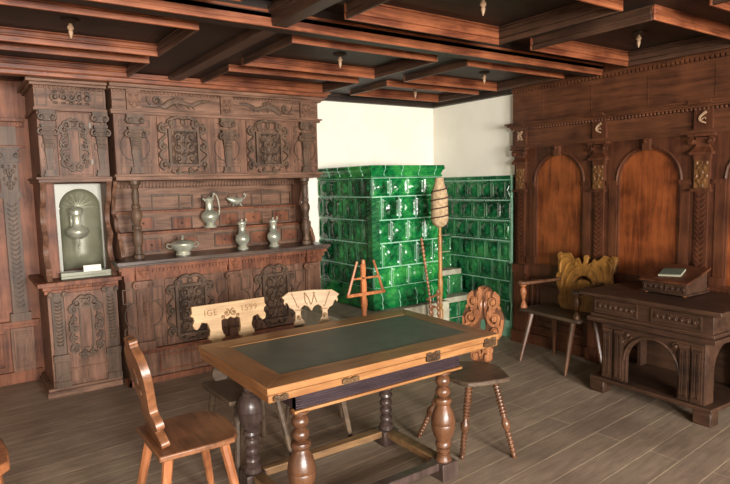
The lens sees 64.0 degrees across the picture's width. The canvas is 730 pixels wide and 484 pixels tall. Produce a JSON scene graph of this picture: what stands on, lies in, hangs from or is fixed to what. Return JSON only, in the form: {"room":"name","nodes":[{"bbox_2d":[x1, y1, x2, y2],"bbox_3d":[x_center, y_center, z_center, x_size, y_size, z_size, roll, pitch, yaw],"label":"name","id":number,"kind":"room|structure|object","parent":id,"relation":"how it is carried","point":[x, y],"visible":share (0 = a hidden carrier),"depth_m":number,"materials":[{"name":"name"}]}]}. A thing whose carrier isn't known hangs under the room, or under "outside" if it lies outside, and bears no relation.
{"room":"traditional dwelling","nodes":[
{"label":"traditional dwelling","id":0,"kind":"room"},
{"bbox_2d":[0,78,44,386],"bbox_3d":[-3.154,-0.103,4.710,5.600,2.620,0.219,-5,7,-35],"label":"wall","id":1,"kind":"structure","parent":0,"point":[21,341],"depth_m":4.84,"materials":[{"name":"brown wood"}]},
{"bbox_2d":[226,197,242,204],"bbox_3d":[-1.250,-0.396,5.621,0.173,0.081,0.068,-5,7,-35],"label":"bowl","id":2,"kind":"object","parent":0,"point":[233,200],"depth_m":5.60,"materials":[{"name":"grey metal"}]},
{"bbox_2d":[0,335,729,483],"bbox_3d":[0.525,1.522,1.242,7.440,0.100,10.420,-5,7,-35],"label":"floor","id":3,"kind":"structure","parent":0,"point":[563,430],"depth_m":3.72,"materials":[{"name":"brown wood"}]},
{"bbox_2d":[0,439,9,483],"bbox_3d":[-1.753,1.168,2.504,0.415,0.467,0.360,-5,7,-35],"label":"chair","id":4,"kind":"object","parent":3,"relation":"on","point":[4,455],"visible":1,"depth_m":2.49,"materials":[{"name":"brown wood"}]},
{"bbox_2d":[17,77,122,398],"bbox_3d":[-2.393,-0.029,4.771,0.605,2.425,0.680,-5,7,-35],"label":"tall cabinet","id":5,"kind":"object","parent":3,"relation":"on","point":[68,134],"visible":1,"depth_m":4.61,"materials":[{"name":"brown wood"}]},
{"bbox_2d":[66,202,88,255],"bbox_3d":[-2.382,-0.106,4.828,0.170,0.446,0.220,-5,7,-35],"label":"vessel","id":6,"kind":"object","parent":5,"relation":"attached to","point":[77,231],"visible":1,"depth_m":4.77,"materials":[{"name":"silver metal"}]},
{"bbox_2d":[76,239,81,255],"bbox_3d":[-2.352,0.045,4.806,0.040,0.148,0.063,-5,7,-35],"label":"tap","id":7,"kind":"object","parent":6,"relation":"on","point":[78,243],"depth_m":4.80,"materials":[{"name":"grey metal"}]},
{"bbox_2d":[83,264,100,271],"bbox_3d":[-2.189,0.208,4.689,0.130,0.049,0.015,-5,7,-35],"label":"card","id":8,"kind":"object","parent":5,"relation":"on","point":[96,267],"visible":1,"depth_m":4.69,"materials":[{"name":"white paper"}]},
{"bbox_2d":[123,335,238,483],"bbox_3d":[-0.858,0.877,2.746,0.456,0.958,0.440,-5,7,-35],"label":"chair","id":9,"kind":"object","parent":3,"relation":"on","point":[170,439],"visible":1,"depth_m":2.66,"materials":[{"name":"orange wood"}]},
{"bbox_2d":[105,82,330,387],"bbox_3d":[-1.367,-0.120,5.430,1.970,2.425,0.834,-5,7,-35],"label":"sideboard","id":10,"kind":"object","parent":3,"relation":"on","point":[170,149],"visible":0.96,"depth_m":5.11,"materials":[{"name":"brown wood"}]},
{"bbox_2d":[166,235,198,254],"bbox_3d":[-1.565,0.024,5.013,0.216,0.170,0.215,0,6,9],"label":"tureen","id":11,"kind":"object","parent":10,"relation":"on","point":[183,246],"visible":1,"depth_m":4.95,"materials":[{"name":"silver metal"}]},
{"bbox_2d":[201,193,219,227],"bbox_3d":[-1.433,-0.293,5.379,0.160,0.318,0.161,-1,6,6],"label":"jug","id":12,"kind":"object","parent":10,"relation":"on","point":[209,216],"visible":1,"depth_m":5.34,"materials":[{"name":"silver metal"}]},
{"bbox_2d":[112,242,330,267],"bbox_3d":[-1.352,0.102,5.420,1.950,0.075,0.770,-5,7,-35],"label":"countertop","id":13,"kind":"structure","parent":10,"relation":"on","point":[168,258],"depth_m":5.09,"materials":[{"name":"brown wood"}]},
{"bbox_2d":[59,269,110,279],"bbox_3d":[-2.320,0.246,4.839,0.400,0.050,0.350,-5,7,-35],"label":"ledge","id":14,"kind":"object","parent":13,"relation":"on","point":[76,274],"depth_m":4.69,"materials":[{"name":"grey metal"}]},
{"bbox_2d":[226,193,246,205],"bbox_3d":[-1.232,-0.406,5.633,0.218,0.129,0.068,-5,7,-35],"label":"boat","id":15,"kind":"object","parent":10,"relation":"on","point":[233,200],"visible":1,"depth_m":5.60,"materials":[{"name":"silver metal"}]},
{"bbox_2d":[235,218,249,249],"bbox_3d":[-1.124,-0.076,5.353,0.130,0.280,0.137,-1,6,7],"label":"pewter flagon","id":16,"kind":"object","parent":10,"relation":"on","point":[242,238],"visible":1,"depth_m":5.32,"materials":[{"name":"silver metal"}]},
{"bbox_2d":[267,216,279,246],"bbox_3d":[-0.866,-0.100,5.534,0.128,0.280,0.137,-1,6,6],"label":"pewter flagon","id":17,"kind":"object","parent":10,"relation":"on","point":[273,236],"visible":1,"depth_m":5.50,"materials":[{"name":"silver metal"}]},
{"bbox_2d":[190,297,292,482],"bbox_3d":[-0.690,0.830,3.412,0.482,0.910,0.478,-5,7,-35],"label":"chair","id":18,"kind":"object","parent":3,"relation":"on","point":[222,387],"visible":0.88,"depth_m":3.46,"materials":[{"name":"beige wood"}]},
{"bbox_2d":[281,289,352,436],"bbox_3d":[-0.304,0.790,3.721,0.420,0.910,0.480,-3,6,-13],"label":"chair","id":19,"kind":"object","parent":3,"relation":"on","point":[325,298],"visible":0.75,"depth_m":3.88,"materials":[{"name":"beige wood"}]},
{"bbox_2d":[198,309,498,483],"bbox_3d":[-0.064,0.908,3.206,1.400,0.760,0.862,-5,7,-35],"label":"table","id":20,"kind":"object","parent":3,"relation":"on","point":[307,368],"visible":1,"depth_m":3.04,"materials":[{"name":"brown wood"}]},
{"bbox_2d":[346,259,384,315],"bbox_3d":[0.023,0.638,4.725,0.370,0.989,0.322,-5,7,-35],"label":"reel","id":21,"kind":"object","parent":3,"relation":"on","point":[363,283],"visible":0.74,"depth_m":4.70,"materials":[{"name":"brown wood"}]},
{"bbox_2d":[301,299,448,326],"bbox_3d":[0.025,0.807,5.756,1.260,0.450,1.005,-5,7,-35],"label":"plinth","id":22,"kind":"object","parent":3,"relation":"on","point":[338,310],"visible":0.07,"depth_m":5.42,"materials":[{"name":"paint"}]},
{"bbox_2d":[317,165,446,310],"bbox_3d":[0.148,-0.090,5.783,0.880,1.300,0.970,-5,7,-35],"label":"stove","id":23,"kind":"object","parent":3,"relation":"on","point":[380,213],"visible":0.86,"depth_m":5.42,"materials":[{"name":"green tile"}]},
{"bbox_2d":[420,238,440,317],"bbox_3d":[0.589,0.517,5.107,0.275,1.133,0.267,-2,6,-2],"label":"stand","id":24,"kind":"object","parent":3,"relation":"on","point":[431,307],"visible":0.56,"depth_m":5.08,"materials":[{"name":"brown wood"}]},
{"bbox_2d":[430,177,448,318],"bbox_3d":[0.704,0.249,5.207,0.365,1.643,0.323,-5,7,-35],"label":"distaff","id":25,"kind":"object","parent":3,"relation":"on","point":[439,196],"visible":0.9,"depth_m":5.14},
{"bbox_2d":[441,234,467,323],"bbox_3d":[0.715,0.441,6.393,0.630,1.020,0.695,-5,7,-35],"label":"steps","id":26,"kind":"structure","parent":3,"relation":"on","point":[452,276],"depth_m":6.31,"materials":[{"name":"tile"}]},
{"bbox_2d":[417,285,516,459],"bbox_3d":[0.683,0.770,3.552,0.507,0.942,0.580,-5,7,-35],"label":"carved chair","id":27,"kind":"object","parent":3,"relation":"on","point":[482,303],"visible":0.8,"depth_m":3.63,"materials":[{"name":"brown wood"}]},
{"bbox_2d":[517,252,618,376],"bbox_3d":[1.705,0.588,5.044,0.531,0.954,0.710,-5,7,-33],"label":"armchair","id":28,"kind":"object","parent":3,"relation":"on","point":[573,307],"visible":0.91,"depth_m":5.05,"materials":[{"name":"brown wood"}]},
{"bbox_2d":[579,281,729,427],"bbox_3d":[2.172,0.755,4.183,0.660,0.765,1.020,-5,7,-33],"label":"writing desk","id":29,"kind":"object","parent":3,"relation":"on","point":[683,343],"visible":1,"depth_m":4.03,"materials":[{"name":"brown wood"}]},
{"bbox_2d":[639,263,710,296],"bbox_3d":[2.226,0.273,4.204,0.305,0.184,0.356,-5,7,-33],"label":"box","id":30,"kind":"object","parent":29,"relation":"on","point":[693,281],"visible":1,"depth_m":4.12,"materials":[{"name":"brown wood"}]},
{"bbox_2d":[658,268,685,276],"bbox_3d":[2.208,0.218,4.200,0.118,0.052,0.152,-7,8,-44],"label":"booklet","id":31,"kind":"object","parent":30,"relation":"on","point":[675,272],"visible":1,"depth_m":4.19,"materials":[{"name":"paper"}]},
{"bbox_2d":[0,0,729,94],"bbox_3d":[0.463,-1.111,0.979,7.440,0.285,10.420,-5,7,-35],"label":"ceiling","id":32,"kind":"structure","parent":0,"point":[229,31],"depth_m":3.54,"materials":[{"name":"brown wood"}]},
{"bbox_2d":[0,41,149,77],"bbox_3d":[-2.124,-1.240,3.917,1.160,0.081,0.600,-5,7,-35],"label":"trim","id":33,"kind":"structure","parent":32,"relation":"attached to","point":[138,62],"depth_m":4.05,"materials":[{"name":"brown wood"}]},
{"bbox_2d":[0,0,198,56],"bbox_3d":[-1.600,-1.178,3.169,1.160,0.081,0.770,-5,7,-35],"label":"trim","id":34,"kind":"structure","parent":32,"relation":"attached to","point":[46,14],"depth_m":3.30,"materials":[{"name":"brown wood"}]},
{"bbox_2d":[60,17,79,38],"bbox_3d":[-1.599,-1.156,3.171,0.096,0.100,0.096,-5,7,-35],"label":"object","id":35,"kind":"object","parent":34,"relation":"attached to","point":[70,21],"visible":1,"depth_m":3.16,"materials":[{"name":"beige wood"}]},
{"bbox_2d":[0,67,330,97],"bbox_3d":[-2.697,-1.200,3.983,5.690,0.075,0.160,-5,7,-35],"label":"trim","id":36,"kind":"structure","parent":32,"relation":"attached to","point":[144,79],"depth_m":4.61,"materials":[{"name":"brown wood"}]},
{"bbox_2d":[201,64,358,92],"bbox_3d":[-0.702,-1.373,4.902,1.170,0.081,0.600,-5,7,-35],"label":"trim","id":37,"kind":"structure","parent":32,"relation":"attached to","point":[216,77],"depth_m":4.94,"materials":[{"name":"brown wood"}]},
{"bbox_2d":[241,35,437,78],"bbox_3d":[-0.178,-1.310,4.155,1.170,0.081,0.770,-5,7,-35],"label":"trim","id":38,"kind":"structure","parent":32,"relation":"attached to","point":[295,46],"depth_m":4.21,"materials":[{"name":"brown wood"}]},
{"bbox_2d":[333,52,346,67],"bbox_3d":[-0.178,-1.288,4.157,0.096,0.100,0.096,-5,7,-35],"label":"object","id":39,"kind":"object","parent":38,"relation":"attached to","point":[339,54],"visible":1,"depth_m":4.14,"materials":[{"name":"beige wood"}]},
{"bbox_2d":[350,80,478,101],"bbox_3d":[0.494,-1.484,5.732,1.150,0.081,0.600,-5,7,-35],"label":"trim","id":40,"kind":"structure","parent":32,"relation":"attached to","point":[372,90],"depth_m":5.78,"materials":[{"name":"brown wood"}]},
{"bbox_2d":[344,0,622,44],"bbox_3d":[0.612,-1.232,3.026,1.170,0.111,0.850,-5,7,-35],"label":"trim","id":41,"kind":"structure","parent":32,"relation":"attached to","point":[375,12],"depth_m":3.26,"materials":[{"name":"brown wood"}]},
{"bbox_2d":[478,0,485,15],"bbox_3d":[0.612,-1.224,3.027,0.096,0.100,0.096,-5,7,-35],"label":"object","id":42,"kind":"object","parent":41,"relation":"attached to","point":[482,3],"visible":1,"depth_m":3.02,"materials":[{"name":"beige wood"}]},
{"bbox_2d":[307,101,433,274],"bbox_3d":[0.164,-0.355,6.439,1.840,2.620,0.100,-5,7,-35],"label":"wall","id":43,"kind":"structure","parent":0,"point":[348,134],"depth_m":6.21,"materials":[{"name":"white paint"}]},
{"bbox_2d":[324,88,512,108],"bbox_3d":[0.453,-1.461,5.742,1.650,0.065,1.220,-5,7,-35],"label":"trim","id":44,"kind":"structure","parent":43,"relation":"attached to","point":[333,97],"depth_m":6.13,"materials":[{"name":"brown wood"}]},
{"bbox_2d":[433,94,514,177],"bbox_3d":[3.666,-0.085,2.894,0.170,2.620,9.740,-5,7,-35],"label":"wall","id":45,"kind":"structure","parent":0,"point":[470,139],"depth_m":6.21,"materials":[{"name":"white paint"}]},
{"bbox_2d":[441,175,514,337],"bbox_3d":[1.143,0.117,6.360,0.056,1.650,1.195,-5,7,-35],"label":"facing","id":46,"kind":"object","parent":45,"relation":"attached to","point":[480,225],"visible":0.62,"depth_m":6.15,"materials":[{"name":"green tile"}]},
{"bbox_2d":[404,59,564,90],"bbox_3d":[1.018,-1.422,4.985,1.150,0.081,0.770,-5,7,-35],"label":"trim","id":47,"kind":"structure","parent":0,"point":[466,68],"depth_m":5.07,"materials":[{"name":"brown wood"}]},
{"bbox_2d":[479,71,489,83],"bbox_3d":[1.018,-1.399,4.987,0.096,0.100,0.096,-5,7,-35],"label":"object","id":48,"kind":"object","parent":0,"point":[483,73],"visible":1,"depth_m":4.97,"materials":[{"name":"brown wood"}]},
{"bbox_2d":[504,47,729,363],"bbox_3d":[3.877,-0.022,2.313,0.155,2.600,8.540,-5,7,-35],"label":"wall","id":49,"kind":"structure","parent":0,"point":[631,164],"depth_m":4.82,"materials":[{"name":"brown wood"}]},
{"bbox_2d":[530,4,729,66],"bbox_3d":[1.808,-1.343,3.856,1.150,0.111,0.850,-5,7,-35],"label":"trim","id":50,"kind":"structure","parent":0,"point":[662,24],"depth_m":3.92,"materials":[{"name":"brown wood"}]},
{"bbox_2d":[631,30,646,47],"bbox_3d":[1.808,-1.336,3.857,0.096,0.100,0.096,-5,7,-35],"label":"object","id":51,"kind":"object","parent":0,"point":[638,33],"visible":1,"depth_m":3.84,"materials":[{"name":"beige wood"}]},
{"bbox_2d":[709,0,729,11],"bbox_3d":[2.441,-1.268,2.953,1.150,0.111,0.800,-5,7,-35],"label":"trim","id":52,"kind":"structure","parent":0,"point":[724,5],"depth_m":2.98,"materials":[{"name":"brown wood"}]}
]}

